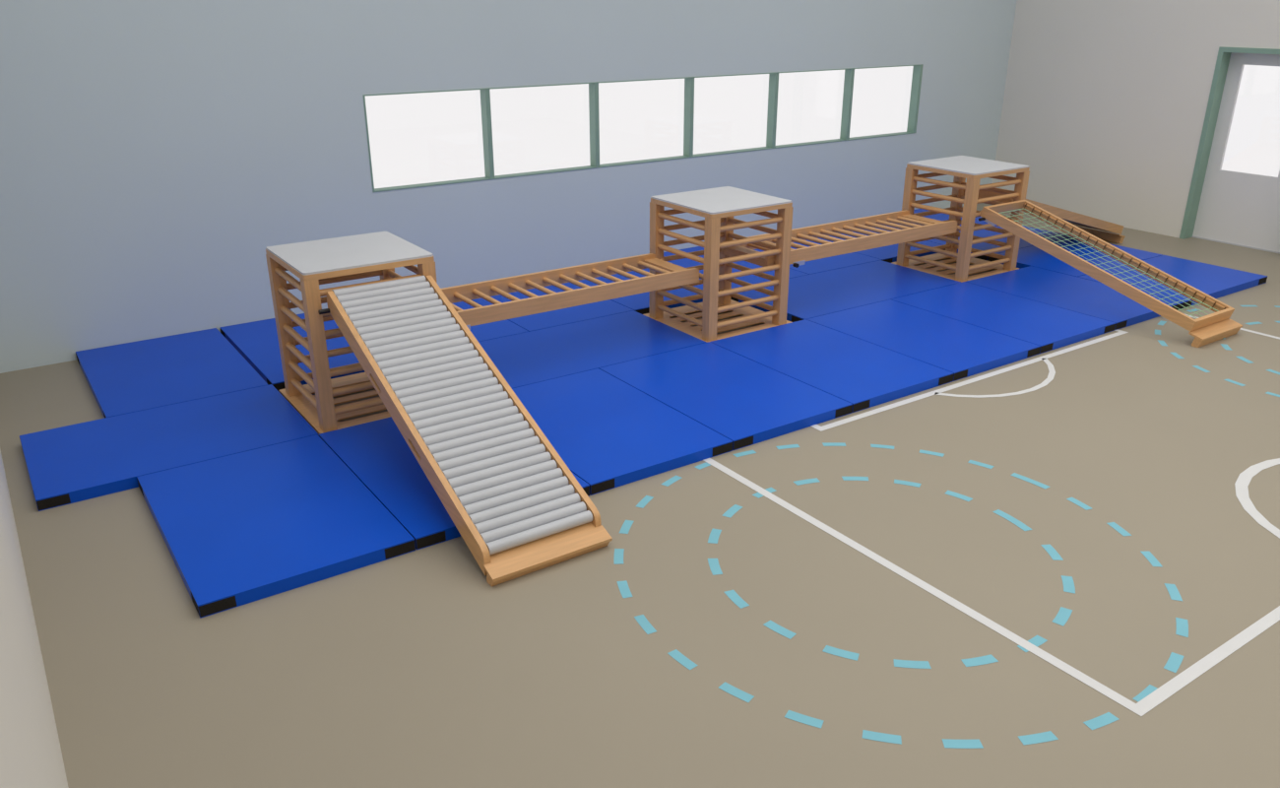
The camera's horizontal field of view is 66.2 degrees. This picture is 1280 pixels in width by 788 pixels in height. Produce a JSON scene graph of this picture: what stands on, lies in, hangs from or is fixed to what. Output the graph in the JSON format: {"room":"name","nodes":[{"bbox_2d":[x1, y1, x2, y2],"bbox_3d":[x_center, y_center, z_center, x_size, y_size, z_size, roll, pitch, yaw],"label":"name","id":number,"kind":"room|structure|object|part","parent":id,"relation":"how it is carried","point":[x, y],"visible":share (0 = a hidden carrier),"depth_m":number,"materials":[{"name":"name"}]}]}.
{"room":"sports hall","nodes":[
{"label":"sports hall","id":0,"kind":"room"},
{"bbox_2d":[0,448,68,787],"bbox_3d":[-1.489,-0.652,1.631,0.200,5.000,11.470,-15,26,-32],"label":"wall","id":1,"kind":"structure","parent":0,"point":[31,754],"depth_m":2.59,"materials":[{"name":"white paint"}]},
{"bbox_2d":[0,0,1016,373],"bbox_3d":[-0.062,-3.662,9.056,11.643,5.000,0.104,-15,26,-32],"label":"wall","id":2,"kind":"structure","parent":0,"point":[153,153],"depth_m":7.83,"materials":[{"name":"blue paint"}]},
{"bbox_2d":[362,64,923,191],"bbox_3d":[0.501,-2.769,9.835,6.696,0.779,0.110,-15,26,-32],"label":"window","id":3,"kind":"structure","parent":2,"relation":"in","point":[918,69],"depth_m":9.75,"materials":[{"name":"green paint"}]},
{"bbox_2d":[0,202,1279,787],"bbox_3d":[3.165,0.469,5.678,11.643,0.122,11.670,-15,26,-32],"label":"floor","id":4,"kind":"structure","parent":0,"point":[1059,567],"depth_m":4.29,"materials":[{"name":"beige"}]},
{"bbox_2d":[19,384,318,511],"bbox_3d":[-2.828,0.274,5.912,1.484,0.066,0.991,-15,26,-32],"label":"mat","id":5,"kind":"object","parent":4,"relation":"on","point":[88,460],"visible":0.89,"depth_m":5.82,"materials":[{"name":"blue plastic"}]},
{"bbox_2d":[75,327,268,418],"bbox_3d":[-3.349,-0.158,6.980,0.993,0.066,1.487,-15,26,-32],"label":"mat","id":6,"kind":"object","parent":4,"relation":"on","point":[151,373],"visible":0.74,"depth_m":6.88,"materials":[{"name":"blue plastic"}]},
{"bbox_2d":[136,434,415,618],"bbox_3d":[-1.925,0.609,5.087,0.993,0.066,1.491,-15,26,-32],"label":"mat","id":7,"kind":"object","parent":4,"relation":"on","point":[242,528],"visible":1,"depth_m":4.91,"materials":[{"name":"blue plastic"}]},
{"bbox_2d":[219,313,365,390],"bbox_3d":[-2.513,-0.375,7.514,0.986,0.066,1.487,-15,26,-32],"label":"mat","id":8,"kind":"object","parent":4,"relation":"on","point":[257,342],"visible":0.27,"depth_m":7.37,"materials":[{"name":"blue plastic"}]},
{"bbox_2d":[265,231,437,435],"bbox_3d":[-1.809,-0.421,6.325,0.894,1.045,0.878,-15,26,-32],"label":"tower","id":9,"kind":"object","parent":4,"relation":"on","point":[315,263],"visible":0.68,"depth_m":6.04,"materials":[{"name":"brown wood"}]},
{"bbox_3d":[-2.303,-0.441,6.364,0.082,0.943,0.082,-15,26,-32],"label":"post","id":10,"kind":"part","parent":9,"relation":"part of","materials":[{"name":"brown wood"}]},
{"bbox_3d":[-1.904,-0.224,5.828,0.082,0.943,0.082,-15,26,-32],"label":"post","id":11,"kind":"part","parent":9,"relation":"part of","materials":[{"name":"brown wood"}]},
{"bbox_3d":[-1.809,0.016,6.502,0.894,0.008,0.878,-15,26,-32],"label":"plate","id":12,"kind":"part","parent":9,"relation":"part of","materials":[{"name":"brown wood"}]},
{"bbox_3d":[-1.808,-0.883,6.093,0.794,0.013,0.779,-15,26,-32],"label":"panel","id":13,"kind":"part","parent":9,"relation":"part of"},
{"bbox_3d":[-1.712,-0.594,6.742,0.082,0.943,0.082,-15,26,-32],"label":"post","id":14,"kind":"part","parent":9,"relation":"part of","materials":[{"name":"brown wood"}]},
{"bbox_3d":[-1.313,-0.377,6.205,0.082,0.943,0.082,-15,26,-32],"label":"post","id":15,"kind":"part","parent":9,"relation":"part of","materials":[{"name":"brown wood"}]},
{"bbox_2d":[441,253,699,329],"bbox_3d":[-0.634,-0.726,7.005,2.325,0.134,0.623,-15,26,-32],"label":"ladder","id":16,"kind":"object","parent":9,"relation":"attached to","point":[672,275],"visible":0.78,"depth_m":7.05,"materials":[{"name":"brown wood"}]},
{"bbox_3d":[-0.819,-0.825,7.215,2.285,0.109,0.032,-15,26,-32],"label":"rail","id":17,"kind":"part","parent":16,"relation":"part of","materials":[{"name":"brown wood"}]},
{"bbox_2d":[319,416,589,550],"bbox_3d":[-1.102,0.396,5.613,0.995,0.066,1.491,-15,26,-32],"label":"mat","id":18,"kind":"object","parent":4,"relation":"on","point":[376,452],"visible":0.45,"depth_m":5.39,"materials":[{"name":"blue plastic"}]},
{"bbox_2d":[318,275,612,585],"bbox_3d":[-1.006,0.082,5.241,0.703,0.928,2.046,-15,26,-32],"label":"ramp","id":19,"kind":"object","parent":4,"relation":"on","point":[519,509],"visible":1,"depth_m":5.08,"materials":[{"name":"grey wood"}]},
{"bbox_3d":[-1.825,-0.479,5.690,0.066,0.028,0.028,-15,26,-32],"label":"locking knob","id":20,"kind":"part","parent":19,"relation":"part of","materials":[{"name":"black plastic"}]},
{"bbox_3d":[-1.253,0.118,5.119,0.032,0.903,1.939,-15,26,-32],"label":"rail","id":21,"kind":"part","parent":19,"relation":"part of","materials":[{"name":"brown wood"}]},
{"bbox_3d":[-0.755,-0.011,5.437,0.032,0.903,1.939,-15,26,-32],"label":"rail","id":22,"kind":"part","parent":19,"relation":"part of","materials":[{"name":"brown wood"}]},
{"bbox_2d":[452,301,528,341],"bbox_3d":[-1.696,-0.586,8.036,0.983,0.066,1.487,-15,26,-32],"label":"mat","id":23,"kind":"object","parent":4,"relation":"on","point":[502,328],"visible":0.13,"depth_m":7.76,"materials":[{"name":"blue plastic"}]},
{"bbox_2d":[471,282,633,331],"bbox_3d":[-0.880,-0.797,8.557,0.990,0.066,1.487,-15,26,-32],"label":"mat","id":24,"kind":"object","parent":4,"relation":"on","point":[567,315],"visible":0.18,"depth_m":8.17,"materials":[{"name":"blue plastic"}]},
{"bbox_2d":[478,310,706,387],"bbox_3d":[-0.581,-0.307,7.348,1.964,0.066,0.991,-15,26,-32],"label":"mat","id":25,"kind":"object","parent":4,"relation":"on","point":[546,353],"visible":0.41,"depth_m":7.39,"materials":[{"name":"blue plastic"}]},
{"bbox_2d":[512,368,732,495],"bbox_3d":[-0.280,0.183,6.138,0.992,0.066,1.491,-15,26,-32],"label":"mat","id":26,"kind":"object","parent":4,"relation":"on","point":[609,433],"visible":0.71,"depth_m":5.96,"materials":[{"name":"blue plastic"}]},
{"bbox_2d":[577,267,703,314],"bbox_3d":[-0.059,-1.010,9.082,0.993,0.066,1.487,-15,26,-32],"label":"mat","id":27,"kind":"object","parent":4,"relation":"on","point":[640,302],"visible":0.12,"depth_m":8.60,"materials":[{"name":"blue plastic"}]},
{"bbox_2d":[642,186,793,342],"bbox_3d":[0.629,-1.052,7.882,0.894,1.045,0.878,-15,26,-32],"label":"tower","id":28,"kind":"object","parent":4,"relation":"on","point":[719,206],"visible":0.91,"depth_m":7.69,"materials":[{"name":"brown wood"}]},
{"bbox_3d":[0.135,-1.072,7.922,0.082,0.943,0.082,-15,26,-32],"label":"post","id":29,"kind":"part","parent":28,"relation":"part of","materials":[{"name":"brown wood"}]},
{"bbox_3d":[0.534,-0.855,7.385,0.082,0.943,0.082,-15,26,-32],"label":"post","id":30,"kind":"part","parent":28,"relation":"part of","materials":[{"name":"brown wood"}]},
{"bbox_3d":[0.629,-0.615,8.059,0.894,0.008,0.878,-15,26,-32],"label":"plate","id":31,"kind":"part","parent":28,"relation":"part of","materials":[{"name":"brown wood"}]},
{"bbox_3d":[0.630,-1.515,7.650,0.794,0.013,0.779,-15,26,-32],"label":"panel","id":32,"kind":"part","parent":28,"relation":"part of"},
{"bbox_3d":[0.726,-1.225,8.299,0.082,0.943,0.082,-15,26,-32],"label":"post","id":33,"kind":"part","parent":28,"relation":"part of","materials":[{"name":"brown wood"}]},
{"bbox_3d":[1.125,-1.008,7.763,0.082,0.943,0.082,-15,26,-32],"label":"post","id":34,"kind":"part","parent":28,"relation":"part of","materials":[{"name":"brown wood"}]},
{"bbox_2d":[720,209,957,267],"bbox_3d":[1.808,-1.358,8.565,2.325,0.134,0.623,-15,26,-32],"label":"ladder","id":35,"kind":"object","parent":28,"relation":"attached to","point":[928,227],"visible":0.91,"depth_m":8.56,"materials":[{"name":"wood"}]},
{"bbox_3d":[1.623,-1.457,8.775,2.285,0.109,0.032,-15,26,-32],"label":"rail","id":36,"kind":"part","parent":35,"relation":"part of","materials":[{"name":"brown wood"}]},
{"bbox_3d":[1.936,-1.286,8.354,2.285,0.109,0.032,-15,26,-32],"label":"rail","id":37,"kind":"part","parent":35,"relation":"part of","materials":[{"name":"brown wood"}]},
{"bbox_2d":[599,341,852,449],"bbox_3d":[0.542,-0.030,6.663,0.996,0.066,1.491,-15,26,-32],"label":"mat","id":38,"kind":"object","parent":4,"relation":"on","point":[747,402],"visible":0.84,"depth_m":6.51,"materials":[{"name":"blue plastic"}]},
{"bbox_2d":[663,246,808,288],"bbox_3d":[0.765,-1.223,9.608,1.000,0.066,1.487,-15,26,-32],"label":"mat","id":39,"kind":"object","parent":4,"relation":"on","point":[685,262],"visible":0.13,"depth_m":9.53,"materials":[{"name":"blue plastic"}]},
{"bbox_2d":[753,240,881,274],"bbox_3d":[1.587,-1.436,10.133,0.987,0.066,1.487,-15,26,-32],"label":"mat","id":40,"kind":"object","parent":4,"relation":"on","point":[849,259],"visible":0.18,"depth_m":9.71,"materials":[{"name":"blue plastic"}]},
{"bbox_2d":[709,319,953,412],"bbox_3d":[1.363,-0.242,7.188,0.988,0.066,1.491,-15,26,-32],"label":"mat","id":41,"kind":"object","parent":4,"relation":"on","point":[864,374],"visible":0.83,"depth_m":7.05,"materials":[{"name":"blue plastic"}]},
{"bbox_2d":[730,259,960,321],"bbox_3d":[1.869,-0.942,8.913,1.962,0.066,0.991,-15,26,-32],"label":"mat","id":42,"kind":"object","parent":4,"relation":"on","point":[815,294],"visible":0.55,"depth_m":8.86,"materials":[{"name":"blue plastic"}]},
{"bbox_2d":[819,229,945,262],"bbox_3d":[2.412,-1.650,10.660,1.006,0.066,1.487,-15,26,-32],"label":"mat","id":43,"kind":"object","parent":4,"relation":"on","point":[888,253],"visible":0.14,"depth_m":10.16,"materials":[{"name":"blue plastic"}]},
{"bbox_2d":[806,299,1040,381],"bbox_3d":[2.184,-0.455,7.712,0.996,0.066,1.491,-15,26,-32],"label":"mat","id":44,"kind":"object","parent":4,"relation":"on","point":[964,350],"visible":0.83,"depth_m":7.58,"materials":[{"name":"blue plastic"}]},
{"bbox_2d":[875,208,986,231],"bbox_3d":[3.303,-1.997,11.518,1.493,0.066,0.975,-15,26,-32],"label":"mat","id":45,"kind":"object","parent":4,"relation":"on","point":[939,217],"visible":0.06,"depth_m":11.69,"materials":[{"name":"blue plastic"}]},
{"bbox_2d":[892,155,1029,282],"bbox_3d":[3.075,-1.685,9.445,0.894,1.045,0.878,-15,26,-32],"label":"tower","id":46,"kind":"object","parent":4,"relation":"on","point":[962,167],"visible":0.84,"depth_m":9.27,"materials":[{"name":"brown wood"}]},
{"bbox_3d":[2.581,-1.706,9.484,0.082,0.943,0.082,-15,26,-32],"label":"post","id":47,"kind":"part","parent":46,"relation":"part of","materials":[{"name":"brown wood"}]},
{"bbox_3d":[3.172,-1.859,9.862,0.082,0.943,0.082,-15,26,-32],"label":"post","id":48,"kind":"part","parent":46,"relation":"part of","materials":[{"name":"brown wood"}]},
{"bbox_3d":[3.075,-1.248,9.622,0.894,0.008,0.878,-15,26,-32],"label":"plate","id":49,"kind":"part","parent":46,"relation":"part of","materials":[{"name":"brown wood"}]},
{"bbox_3d":[2.980,-1.488,8.948,0.082,0.943,0.082,-15,26,-32],"label":"post","id":50,"kind":"part","parent":46,"relation":"part of","materials":[{"name":"brown wood"}]},
{"bbox_3d":[3.076,-2.148,9.213,0.794,0.013,0.779,-15,26,-32],"label":"panel","id":51,"kind":"part","parent":46,"relation":"part of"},
{"bbox_3d":[3.571,-1.641,9.325,0.082,0.943,0.082,-15,26,-32],"label":"post","id":52,"kind":"part","parent":46,"relation":"part of","materials":[{"name":"brown wood"}]},
{"bbox_2d":[926,222,1072,260],"bbox_3d":[3.865,-1.691,10.762,1.493,0.066,0.991,-15,26,-32],"label":"mat","id":53,"kind":"object","parent":4,"relation":"on","point":[982,232],"visible":0.18,"depth_m":10.65,"materials":[{"name":"blue plastic"}]},
{"bbox_2d":[892,281,1115,353],"bbox_3d":[3.007,-0.668,8.238,0.994,0.066,1.491,-15,26,-32],"label":"mat","id":54,"kind":"object","parent":4,"relation":"on","point":[1050,327],"visible":0.8,"depth_m":8.09,"materials":[{"name":"blue plastic"}]},
{"bbox_2d":[963,190,1124,243],"bbox_3d":[4.257,-1.862,10.282,2.137,0.744,0.600,-15,26,-32],"label":"ramp","id":55,"kind":"object","parent":4,"relation":"on","point":[1075,219],"visible":0.61,"depth_m":10.26,"materials":[{"name":"brown wood"}]},
{"bbox_3d":[4.386,-1.816,10.023,2.054,0.634,0.030,-15,26,-32],"label":"rail","id":56,"kind":"part","parent":55,"relation":"part of","materials":[{"name":"brown wood"}]},
{"bbox_2d":[966,265,1182,329],"bbox_3d":[3.831,-0.881,8.764,0.996,0.066,1.491,-15,26,-32],"label":"mat","id":57,"kind":"object","parent":4,"relation":"on","point":[1090,297],"visible":0.7,"depth_m":8.68,"materials":[{"name":"blue plastic"}]},
{"bbox_2d":[987,237,1162,276],"bbox_3d":[4.431,-1.382,10.000,1.493,0.066,0.992,-15,26,-32],"label":"mat","id":58,"kind":"object","parent":4,"relation":"on","point":[1034,256],"visible":0.45,"depth_m":9.89,"materials":[{"name":"blue plastic"}]},
{"bbox_2d":[978,199,1242,347],"bbox_3d":[3.920,-1.080,8.352,0.672,0.744,2.137,-15,26,-32],"label":"ramp","id":59,"kind":"object","parent":4,"relation":"on","point":[1218,325],"visible":1,"depth_m":8.21,"materials":[{"name":"brown wood"}]},
{"bbox_3d":[3.683,-1.087,8.224,0.030,0.634,2.054,-15,26,-32],"label":"rail","id":60,"kind":"part","parent":59,"relation":"part of","materials":[{"name":"brown wood"}]},
{"bbox_3d":[4.152,-1.208,8.523,0.030,0.634,2.054,-15,26,-32],"label":"rail","id":61,"kind":"part","parent":59,"relation":"part of","materials":[{"name":"brown wood"}]},
{"bbox_2d":[1078,255,1267,309],"bbox_3d":[5.001,-1.072,9.235,1.493,0.066,1.000,-15,26,-32],"label":"mat","id":62,"kind":"object","parent":4,"relation":"on","point":[1215,281],"visible":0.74,"depth_m":9.20,"materials":[{"name":"blue plastic"}]},
{"bbox_2d":[992,0,1279,237],"bbox_3d":[7.933,-3.091,7.649,0.200,5.000,11.470,-15,26,-32],"label":"wall","id":63,"kind":"structure","parent":0,"point":[1105,103],"depth_m":11.26,"materials":[{"name":"grey paint"}]},
{"bbox_2d":[1179,46,1279,254],"bbox_3d":[6.427,-2.526,10.225,0.212,2.017,1.110,-15,26,-32],"label":"door","id":64,"kind":"structure","parent":63,"relation":"in","point":[1234,208],"depth_m":10.51,"materials":[{"name":"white paint"}]}
]}

